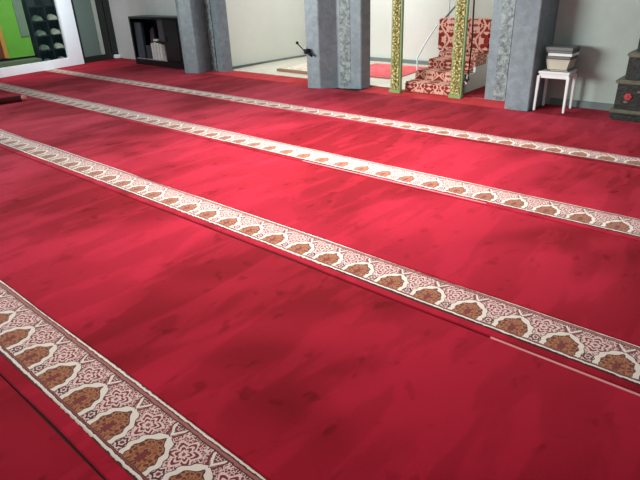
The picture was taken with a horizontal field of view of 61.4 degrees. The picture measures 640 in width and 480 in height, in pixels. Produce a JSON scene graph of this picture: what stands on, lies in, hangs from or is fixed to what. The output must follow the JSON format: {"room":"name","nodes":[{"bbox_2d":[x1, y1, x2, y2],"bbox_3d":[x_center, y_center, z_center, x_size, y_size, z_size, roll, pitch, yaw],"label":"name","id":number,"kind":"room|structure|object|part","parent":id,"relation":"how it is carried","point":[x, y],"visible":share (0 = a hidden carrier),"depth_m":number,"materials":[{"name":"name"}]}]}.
{"room":"mosque","nodes":[
{"label":"mosque","id":0,"kind":"room"},
{"bbox_2d":[0,56,29,61],"bbox_3d":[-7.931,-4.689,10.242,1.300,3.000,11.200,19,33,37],"label":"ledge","id":1,"kind":"structure","parent":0,"point":[4,59],"depth_m":11.38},
{"bbox_2d":[101,0,118,57],"bbox_3d":[-4.703,-5.580,11.443,0.225,3.300,0.160,19,33,37],"label":"door frame","id":2,"kind":"structure","parent":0,"point":[105,3],"depth_m":11.81,"materials":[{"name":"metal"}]},
{"bbox_2d":[71,0,114,62],"bbox_3d":[-4.874,-5.259,11.145,0.069,3.000,0.830,13,30,29],"label":"door","id":3,"kind":"structure","parent":2,"relation":"in","point":[89,16],"depth_m":11.49,"materials":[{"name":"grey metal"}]},
{"bbox_3d":[-4.924,-5.194,11.095,0.010,2.670,0.558,13,30,29],"label":"pane","id":4,"kind":"part","parent":3,"relation":"part of","materials":[{"name":"green glass"}]},
{"bbox_2d":[108,0,176,59],"bbox_3d":[-3.190,-5.179,10.497,3.458,3.300,0.250,19,33,37],"label":"wall","id":5,"kind":"structure","parent":0,"point":[120,10],"depth_m":11.44,"materials":[{"name":"paint"}]},
{"bbox_2d":[225,0,305,68],"bbox_3d":[-1.117,-4.990,9.934,2.095,3.300,0.199,-25,34,-38],"label":"wall","id":6,"kind":"structure","parent":0,"point":[259,30],"depth_m":10.30,"materials":[{"name":"beige paint"}]},
{"bbox_2d":[232,54,306,67],"bbox_3d":[-0.967,-3.510,10.588,2.060,0.033,0.020,-25,34,-38],"label":"baseboard","id":7,"kind":"structure","parent":6,"relation":"attached to","point":[306,54],"depth_m":10.56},
{"bbox_2d":[0,56,541,479],"bbox_3d":[-1.565,-1.129,5.901,16.400,0.072,11.100,19,33,37],"label":"floor","id":8,"kind":"structure","parent":0,"point":[271,66],"depth_m":8.38,"materials":[{"name":"beige stone"}]},
{"bbox_2d":[0,57,41,67],"bbox_3d":[-6.635,-3.218,10.313,0.350,0.200,2.530,19,33,37],"label":"ledge","id":9,"kind":"object","parent":8,"relation":"on","point":[8,63],"visible":0.44,"depth_m":10.77,"materials":[{"name":"green stone"}]},
{"bbox_2d":[0,27,8,58],"bbox_3d":[-6.389,-3.858,10.451,0.065,0.690,0.490,19,33,37],"label":"panel","id":10,"kind":"object","parent":9,"relation":"on","point":[3,50],"visible":1,"depth_m":10.63,"materials":[{"name":"orange wood"}]},
{"bbox_2d":[0,0,34,58],"bbox_3d":[-6.103,-4.602,10.546,0.080,1.960,0.520,19,33,37],"label":"display panel","id":11,"kind":"object","parent":9,"relation":"on","point":[13,24],"visible":1,"depth_m":10.73,"materials":[{"name":"green"}]},
{"bbox_2d":[11,0,28,36],"bbox_3d":[-5.978,-4.687,10.617,0.020,1.280,0.160,19,33,37],"label":"poster","id":12,"kind":"object","parent":11,"relation":"attached to","point":[18,14],"depth_m":10.73,"materials":[{"name":"green paper"}]},
{"bbox_2d":[0,0,84,77],"bbox_3d":[-6.229,-4.244,9.190,0.099,3.000,4.346,13,30,29],"label":"window","id":13,"kind":"structure","parent":8,"relation":"on","point":[64,10],"depth_m":10.92,"materials":[{"name":"white metal"}]},
{"bbox_2d":[21,0,66,60],"bbox_3d":[-5.744,-4.449,11.270,0.380,1.500,0.750,19,33,37],"label":"shoe rack","id":14,"kind":"object","parent":8,"relation":"on","point":[42,8],"visible":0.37,"depth_m":11.26,"materials":[{"name":"brown metal"}]},
{"bbox_2d":[32,15,42,20],"bbox_3d":[-5.812,-4.546,11.045,0.232,0.108,0.167,19,33,37],"label":"shoe","id":15,"kind":"object","parent":14,"relation":"on","point":[34,17],"visible":0.89,"depth_m":11.02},
{"bbox_2d":[35,30,46,35],"bbox_3d":[-5.801,-4.294,11.168,0.232,0.108,0.167,19,33,37],"label":"shoe","id":16,"kind":"object","parent":14,"relation":"on","point":[38,32],"visible":0.89,"depth_m":11.14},
{"bbox_2d":[28,4,54,7],"bbox_3d":[-5.748,-4.806,11.084,0.350,0.025,0.650,19,33,37],"label":"shelf","id":17,"kind":"object","parent":14,"relation":"attached to","point":[29,5],"depth_m":11.08,"materials":[{"name":"black wood"}]},
{"bbox_2d":[39,44,49,49],"bbox_3d":[-5.791,-4.043,11.291,0.232,0.108,0.167,19,33,37],"label":"shoe","id":18,"kind":"object","parent":14,"relation":"on","point":[42,46],"visible":0.89,"depth_m":11.26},
{"bbox_2d":[32,19,57,22],"bbox_3d":[-5.738,-4.555,11.208,0.350,0.025,0.650,19,33,37],"label":"shelf","id":19,"kind":"object","parent":14,"relation":"attached to","point":[44,20],"depth_m":11.14,"materials":[{"name":"black wood"}]},
{"bbox_2d":[35,34,61,37],"bbox_3d":[-5.727,-4.303,11.331,0.350,0.025,0.650,19,33,37],"label":"shelf","id":20,"kind":"object","parent":14,"relation":"attached to","point":[48,35],"depth_m":11.27,"materials":[{"name":"black wood"}]},
{"bbox_2d":[39,47,64,51],"bbox_3d":[-5.717,-4.052,11.454,0.350,0.025,0.650,19,33,37],"label":"shelf","id":21,"kind":"object","parent":14,"relation":"attached to","point":[52,49],"depth_m":11.38,"materials":[{"name":"brown metal"}]},
{"bbox_2d":[47,14,57,19],"bbox_3d":[-5.610,-4.656,11.253,0.232,0.108,0.167,19,33,37],"label":"shoe","id":22,"kind":"object","parent":14,"relation":"on","point":[49,16],"visible":0.88,"depth_m":11.22,"materials":[{"name":"white"}]},
{"bbox_2d":[50,28,60,33],"bbox_3d":[-5.600,-4.405,11.376,0.232,0.108,0.167,19,33,37],"label":"shoe","id":23,"kind":"object","parent":14,"relation":"on","point":[53,30],"visible":0.86,"depth_m":11.35,"materials":[{"name":"white"}]},
{"bbox_2d":[54,42,63,47],"bbox_3d":[-5.589,-4.154,11.499,0.232,0.108,0.167,19,33,37],"label":"shoe","id":24,"kind":"object","parent":14,"relation":"on","point":[56,44],"visible":0.87,"depth_m":11.47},
{"bbox_2d":[0,376,102,479],"bbox_3d":[-3.132,0.462,2.721,13.761,0.012,1.658,19,33,37],"label":"carpet runner","id":25,"kind":"object","parent":8,"relation":"on","point":[30,448],"visible":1,"depth_m":1.94,"materials":[{"name":"red carpet"}]},
{"bbox_2d":[104,58,184,70],"bbox_3d":[-3.399,-3.585,11.002,3.307,0.010,0.460,19,33,37],"label":"carpet strip","id":26,"kind":"object","parent":8,"relation":"on","point":[118,60],"visible":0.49,"depth_m":11.48,"materials":[{"name":"red carpet"}]},
{"bbox_2d":[128,15,184,68],"bbox_3d":[-3.074,-3.893,10.562,1.630,0.905,0.390,19,33,37],"label":"base cabinet","id":27,"kind":"object","parent":26,"relation":"on","point":[170,26],"visible":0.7,"depth_m":10.33,"materials":[{"name":"black paint"}]},
{"bbox_2d":[134,22,147,57],"bbox_3d":[-3.603,-4.022,10.863,0.280,0.668,0.100,19,33,37],"label":"folder","id":28,"kind":"object","parent":27,"relation":"on","point":[139,30],"visible":1,"depth_m":10.82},
{"bbox_2d":[146,45,152,58],"bbox_3d":[-3.342,-3.793,10.851,0.190,0.248,0.220,19,33,37],"label":"file box","id":29,"kind":"object","parent":27,"relation":"on","point":[148,47],"visible":0.48,"depth_m":10.77,"materials":[{"name":"plastic"}]},
{"bbox_2d":[150,27,155,42],"bbox_3d":[-3.323,-4.063,10.734,0.234,0.333,0.096,19,33,37],"label":"book","id":30,"kind":"object","parent":29,"relation":"on","point":[152,32],"visible":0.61,"depth_m":10.72,"materials":[{"name":"purple paper"}]},
{"bbox_2d":[151,43,155,58],"bbox_3d":[-3.233,-3.763,10.721,0.086,0.300,0.205,19,33,37],"label":"book","id":31,"kind":"object","parent":27,"relation":"on","point":[152,44],"visible":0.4,"depth_m":10.65,"materials":[{"name":"white paper"}]},
{"bbox_2d":[139,58,167,61],"bbox_3d":[-3.234,-3.648,10.842,1.060,0.012,0.335,19,33,37],"label":"shelf","id":32,"kind":"object","parent":27,"relation":"attached to","point":[140,59],"depth_m":10.76,"materials":[{"name":"silver wood"}]},
{"bbox_2d":[153,42,159,59],"bbox_3d":[-3.164,-3.748,10.662,0.071,0.320,0.205,19,33,37],"label":"book","id":33,"kind":"object","parent":27,"relation":"on","point":[154,43],"visible":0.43,"depth_m":10.58,"materials":[{"name":"white paper"}]},
{"bbox_2d":[156,42,161,59],"bbox_3d":[-3.093,-3.719,10.609,0.086,0.310,0.205,19,33,37],"label":"book","id":34,"kind":"object","parent":27,"relation":"on","point":[157,44],"visible":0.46,"depth_m":10.53,"materials":[{"name":"white paper"}]},
{"bbox_2d":[156,19,164,41],"bbox_3d":[-2.990,-4.040,10.395,0.240,0.390,0.160,19,33,37],"label":"book","id":35,"kind":"object","parent":27,"relation":"on","point":[159,22],"visible":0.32,"depth_m":10.35,"materials":[{"name":"purple paper"}]},
{"bbox_2d":[159,43,164,59],"bbox_3d":[-3.021,-3.690,10.554,0.076,0.300,0.205,19,33,37],"label":"book","id":36,"kind":"object","parent":27,"relation":"on","point":[160,45],"visible":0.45,"depth_m":10.47,"materials":[{"name":"white paper"}]},
{"bbox_2d":[162,45,166,59],"bbox_3d":[-2.948,-3.656,10.502,0.086,0.280,0.205,19,33,37],"label":"book","id":37,"kind":"object","parent":27,"relation":"on","point":[163,46],"visible":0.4,"depth_m":10.42,"materials":[{"name":"beige paper"}]},
{"bbox_3d":[-2.757,-3.716,10.096,0.410,0.735,0.020,19,33,37],"label":"door","id":38,"kind":"part","parent":27,"relation":"part of","materials":[{"name":"black paint"}]},
{"bbox_2d":[175,0,232,72],"bbox_3d":[-2.026,-4.516,9.046,0.686,3.300,0.660,19,33,37],"label":"stone pier","id":39,"kind":"object","parent":8,"relation":"on","point":[203,24],"visible":0.96,"depth_m":9.47,"materials":[{"name":"grey stone"}]},
{"bbox_2d":[203,70,307,84],"bbox_3d":[-0.905,-2.719,9.024,3.150,0.010,0.425,19,33,37],"label":"carpet strip","id":40,"kind":"object","parent":8,"relation":"on","point":[293,80],"visible":0.7,"depth_m":9.04,"materials":[{"name":"carpet"}]},
{"bbox_2d":[277,62,307,74],"bbox_3d":[-0.014,-3.147,9.762,1.300,0.038,1.460,19,33,37],"label":"rug","id":41,"kind":"object","parent":8,"relation":"on","point":[301,68],"visible":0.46,"depth_m":9.52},
{"bbox_2d":[239,69,389,87],"bbox_3d":[-0.149,-2.632,8.767,3.350,0.022,0.140,19,33,37],"label":"trim","id":42,"kind":"structure","parent":8,"relation":"on","point":[244,70],"depth_m":9.02,"materials":[{"name":"beige stone"}]},
{"bbox_2d":[0,147,639,479],"bbox_3d":[-2.192,-0.133,3.856,13.995,0.012,1.512,19,33,37],"label":"carpet runner","id":43,"kind":"object","parent":8,"relation":"on","point":[166,346],"visible":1,"depth_m":2.28,"materials":[{"name":"red carpet"}]},
{"bbox_2d":[0,91,639,395],"bbox_3d":[-1.326,-0.684,4.902,14.214,0.015,1.414,19,33,37],"label":"carpet runner","id":44,"kind":"object","parent":8,"relation":"on","point":[567,296],"visible":0.98,"depth_m":3.42,"materials":[{"name":"red carpet"}]},
{"bbox_2d":[0,95,26,103],"bbox_3d":[-4.904,-1.851,7.464,1.590,0.100,0.110,-23,33,-36],"label":"rolled mat","id":45,"kind":"object","parent":44,"relation":"on","point":[5,100],"visible":1,"depth_m":7.79,"materials":[{"name":"red fabric"}]},
{"bbox_2d":[0,71,639,241],"bbox_3d":[-0.491,-1.216,5.916,14.432,0.015,1.394,19,33,37],"label":"carpet runner","id":46,"kind":"object","parent":8,"relation":"on","point":[600,197],"visible":1,"depth_m":4.92,"materials":[{"name":"carpet"}]},
{"bbox_2d":[304,0,369,88],"bbox_3d":[0.235,-3.765,7.319,0.867,3.300,0.678,19,33,37],"label":"stone pier","id":47,"kind":"object","parent":8,"relation":"on","point":[337,31],"visible":0.99,"depth_m":7.64,"materials":[{"name":"grey stone"}]},
{"bbox_2d":[296,41,312,56],"bbox_3d":[-0.220,-2.739,7.739,0.265,0.211,0.107,19,33,37],"label":"microphone","id":48,"kind":"object","parent":47,"relation":"attached to","point":[306,51],"visible":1,"depth_m":7.71,"materials":[{"name":"black paint"}]},
{"bbox_2d":[44,61,639,168],"bbox_3d":[0.345,-1.749,6.935,14.654,0.012,1.429,19,33,37],"label":"carpet runner","id":49,"kind":"object","parent":8,"relation":"on","point":[614,143],"visible":0.99,"depth_m":6.33,"materials":[{"name":"carpet"}]},
{"bbox_2d":[370,63,426,78],"bbox_3d":[1.091,-2.861,9.114,1.200,0.012,1.200,19,33,37],"label":"rug","id":50,"kind":"object","parent":8,"relation":"on","point":[377,70],"visible":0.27,"depth_m":9.07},
{"bbox_2d":[359,87,504,108],"bbox_3d":[1.501,-1.889,7.126,2.200,0.010,0.410,19,33,37],"label":"carpet strip","id":51,"kind":"object","parent":8,"relation":"on","point":[377,90],"visible":0.73,"depth_m":7.01,"materials":[{"name":"red carpet"}]},
{"bbox_2d":[389,0,403,92],"bbox_3d":[0.988,-3.521,6.758,0.181,3.300,0.079,19,33,37],"label":"post","id":52,"kind":"object","parent":51,"relation":"on","point":[397,5],"visible":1,"depth_m":7.19,"materials":[{"name":"gold metal"}]},
{"bbox_2d":[448,0,469,98],"bbox_3d":[1.701,-3.323,6.293,0.181,3.300,0.079,19,33,37],"label":"post","id":53,"kind":"object","parent":51,"relation":"on","point":[462,6],"visible":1,"depth_m":6.72,"materials":[{"name":"gold metal"}]},
{"bbox_2d":[464,0,474,82],"bbox_3d":[1.868,-3.125,6.476,0.068,2.428,0.130,-3,26,-2],"label":"hanging cable","id":54,"kind":"object","parent":53,"relation":"hanging from","point":[468,72],"visible":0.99,"depth_m":6.81,"materials":[{"name":"plastic"}]},
{"bbox_3d":[1.867,-3.173,6.429,0.033,2.301,0.103,9,28,21],"label":"cord","id":55,"kind":"part","parent":54,"relation":"part of","materials":[{"name":"plastic"}]},
{"bbox_2d":[405,18,491,95],"bbox_3d":[1.939,-2.645,7.635,0.886,0.885,1.540,19,33,37],"label":"pulpit","id":56,"kind":"object","parent":8,"relation":"on","point":[436,78],"visible":0.75,"depth_m":7.48,"materials":[{"name":"red carpet"}]},
{"bbox_3d":[1.546,-2.862,7.764,0.022,0.408,0.533,19,33,37],"label":"hand rail","id":57,"kind":"part","parent":56,"relation":"part of","materials":[{"name":"white metal"}]},
{"bbox_2d":[445,0,455,17],"bbox_3d":[1.959,-3.422,8.052,0.433,1.888,0.200,19,33,37],"label":"handrail","id":58,"kind":"object","parent":56,"relation":"on","point":[453,8],"visible":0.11,"depth_m":8.05,"materials":[{"name":"grey metal"}]},
{"bbox_3d":[2.072,-2.923,7.686,0.800,0.440,0.140,19,33,37],"label":"backrest","id":59,"kind":"part","parent":56,"relation":"part of","materials":[{"name":"red fabric"}]},
{"bbox_3d":[2.345,-2.390,7.571,0.030,0.418,1.280,19,33,37],"label":"panel","id":60,"kind":"part","parent":56,"relation":"part of","materials":[{"name":"beige paint"}]},
{"bbox_2d":[462,86,484,97],"bbox_3d":[2.791,-2.142,7.509,0.830,0.006,1.960,19,33,37],"label":"carpet strip","id":61,"kind":"object","parent":8,"relation":"on","point":[480,92],"visible":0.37,"depth_m":7.16,"materials":[{"name":"red carpet"}]},
{"bbox_2d":[484,0,558,110],"bbox_3d":[2.294,-3.174,5.939,0.710,3.300,0.739,19,33,37],"label":"stone pier","id":62,"kind":"object","parent":8,"relation":"on","point":[521,30],"visible":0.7,"depth_m":6.17,"materials":[{"name":"grey stone"}]},
{"bbox_2d":[530,104,639,124],"bbox_3d":[4.551,-0.868,4.782,5.240,0.010,0.495,19,33,37],"label":"carpet strip","id":63,"kind":"object","parent":8,"relation":"on","point":[594,114],"visible":0.82,"depth_m":6.06,"materials":[{"name":"red carpet"}]},
{"bbox_2d":[533,68,576,112],"bbox_3d":[2.687,-1.711,6.152,0.352,0.437,0.319,19,33,37],"label":"stool","id":64,"kind":"object","parent":63,"relation":"on","point":[544,73],"visible":0.93,"depth_m":6.05,"materials":[{"name":"white plastic"}]},
{"bbox_3d":[2.475,-1.681,6.163,0.034,0.390,0.036,19,33,37],"label":"leg","id":65,"kind":"part","parent":64,"relation":"part of","materials":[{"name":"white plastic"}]},
{"bbox_3d":[2.652,-1.778,6.346,0.034,0.390,0.036,19,33,37],"label":"leg","id":66,"kind":"part","parent":64,"relation":"part of","materials":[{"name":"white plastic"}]},
{"bbox_3d":[2.679,-1.897,6.061,0.341,0.022,0.309,19,33,37],"label":"seat","id":67,"kind":"part","parent":64,"relation":"part of","materials":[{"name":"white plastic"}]},
{"bbox_2d":[548,67,574,71],"bbox_3d":[2.708,-1.915,6.043,0.210,0.023,0.240,19,33,37],"label":"book","id":68,"kind":"object","parent":64,"relation":"on","point":[571,69],"visible":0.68,"depth_m":5.97,"materials":[{"name":"beige paper"}]},
{"bbox_2d":[547,57,577,69],"bbox_3d":[2.694,-1.973,6.018,0.254,0.104,0.250,19,33,37],"label":"book","id":69,"kind":"object","parent":68,"relation":"on","point":[557,64],"visible":0.82,"depth_m":5.94,"materials":[{"name":"beige paper"}]},
{"bbox_2d":[546,55,576,59],"bbox_3d":[2.691,-2.040,5.993,0.260,0.036,0.240,19,33,37],"label":"book","id":70,"kind":"object","parent":69,"relation":"on","point":[575,56],"visible":0.63,"depth_m":5.91,"materials":[{"name":"grey paper"}]},
{"bbox_2d":[548,51,579,56],"bbox_3d":[2.698,-2.062,5.963,0.255,0.027,0.255,19,33,37],"label":"book","id":71,"kind":"object","parent":70,"relation":"on","point":[576,53],"visible":0.72,"depth_m":5.88,"materials":[{"name":"white paper"}]},
{"bbox_2d":[546,49,578,53],"bbox_3d":[2.692,-2.096,5.969,0.280,0.027,0.250,19,33,37],"label":"book","id":72,"kind":"object","parent":71,"relation":"on","point":[577,50],"visible":0.67,"depth_m":5.89,"materials":[{"name":"grey paper"}]},
{"bbox_2d":[546,44,580,50],"bbox_3d":[2.690,-2.126,5.963,0.290,0.031,0.260,19,33,37],"label":"book","id":73,"kind":"object","parent":72,"relation":"on","point":[558,47],"visible":1,"depth_m":5.91,"materials":[{"name":"grey paper"}]},
{"bbox_3d":[2.723,-1.601,5.979,0.034,0.390,0.036,19,33,37],"label":"leg","id":74,"kind":"part","parent":64,"relation":"part of","materials":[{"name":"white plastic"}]},
{"bbox_3d":[2.890,-1.702,6.171,0.034,0.390,0.036,19,33,37],"label":"leg","id":75,"kind":"part","parent":64,"relation":"part of","materials":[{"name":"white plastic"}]},
{"bbox_2d":[608,39,639,122],"bbox_3d":[3.488,-2.027,5.236,0.890,1.750,0.420,19,33,37],"label":"tall cabinet","id":76,"kind":"object","parent":63,"relation":"on","point":[626,107],"visible":1,"depth_m":5.56,"materials":[{"name":"brown wood"}]},
{"bbox_3d":[3.518,-1.329,5.578,0.890,0.035,0.420,19,33,37],"label":"moulding","id":77,"kind":"part","parent":76,"relation":"part of","materials":[{"name":"beige wood"}]},
{"bbox_3d":[3.508,-1.597,5.449,0.860,0.040,0.415,19,33,37],"label":"moulding","id":78,"kind":"part","parent":76,"relation":"part of","materials":[{"name":"beige wood"}]},
{"bbox_3d":[3.508,-1.838,5.343,0.750,0.045,0.385,19,33,37],"label":"moulding","id":79,"kind":"part","parent":76,"relation":"part of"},
{"bbox_2d":[370,0,493,60],"bbox_3d":[1.598,-4.698,9.108,5.280,3.300,0.140,19,33,37],"label":"wall","id":80,"kind":"structure","parent":0,"point":[421,17],"depth_m":9.47,"materials":[{"name":"beige paint"}]},
{"bbox_2d":[370,57,427,64],"bbox_3d":[1.623,-3.221,9.744,4.930,0.063,0.025,19,33,37],"label":"baseboard","id":81,"kind":"structure","parent":80,"relation":"attached to","point":[371,58],"depth_m":9.80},
{"bbox_2d":[545,0,639,103],"bbox_3d":[4.798,-2.454,4.257,5.465,3.300,0.200,19,33,37],"label":"wall","id":82,"kind":"structure","parent":0,"point":[606,31],"depth_m":5.97,"materials":[{"name":"paint"}]},
{"bbox_2d":[549,98,613,110],"bbox_3d":[4.810,-0.963,4.869,5.400,0.085,0.025,19,33,37],"label":"baseboard","id":83,"kind":"structure","parent":82,"relation":"attached to","point":[553,101],"depth_m":6.23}
]}

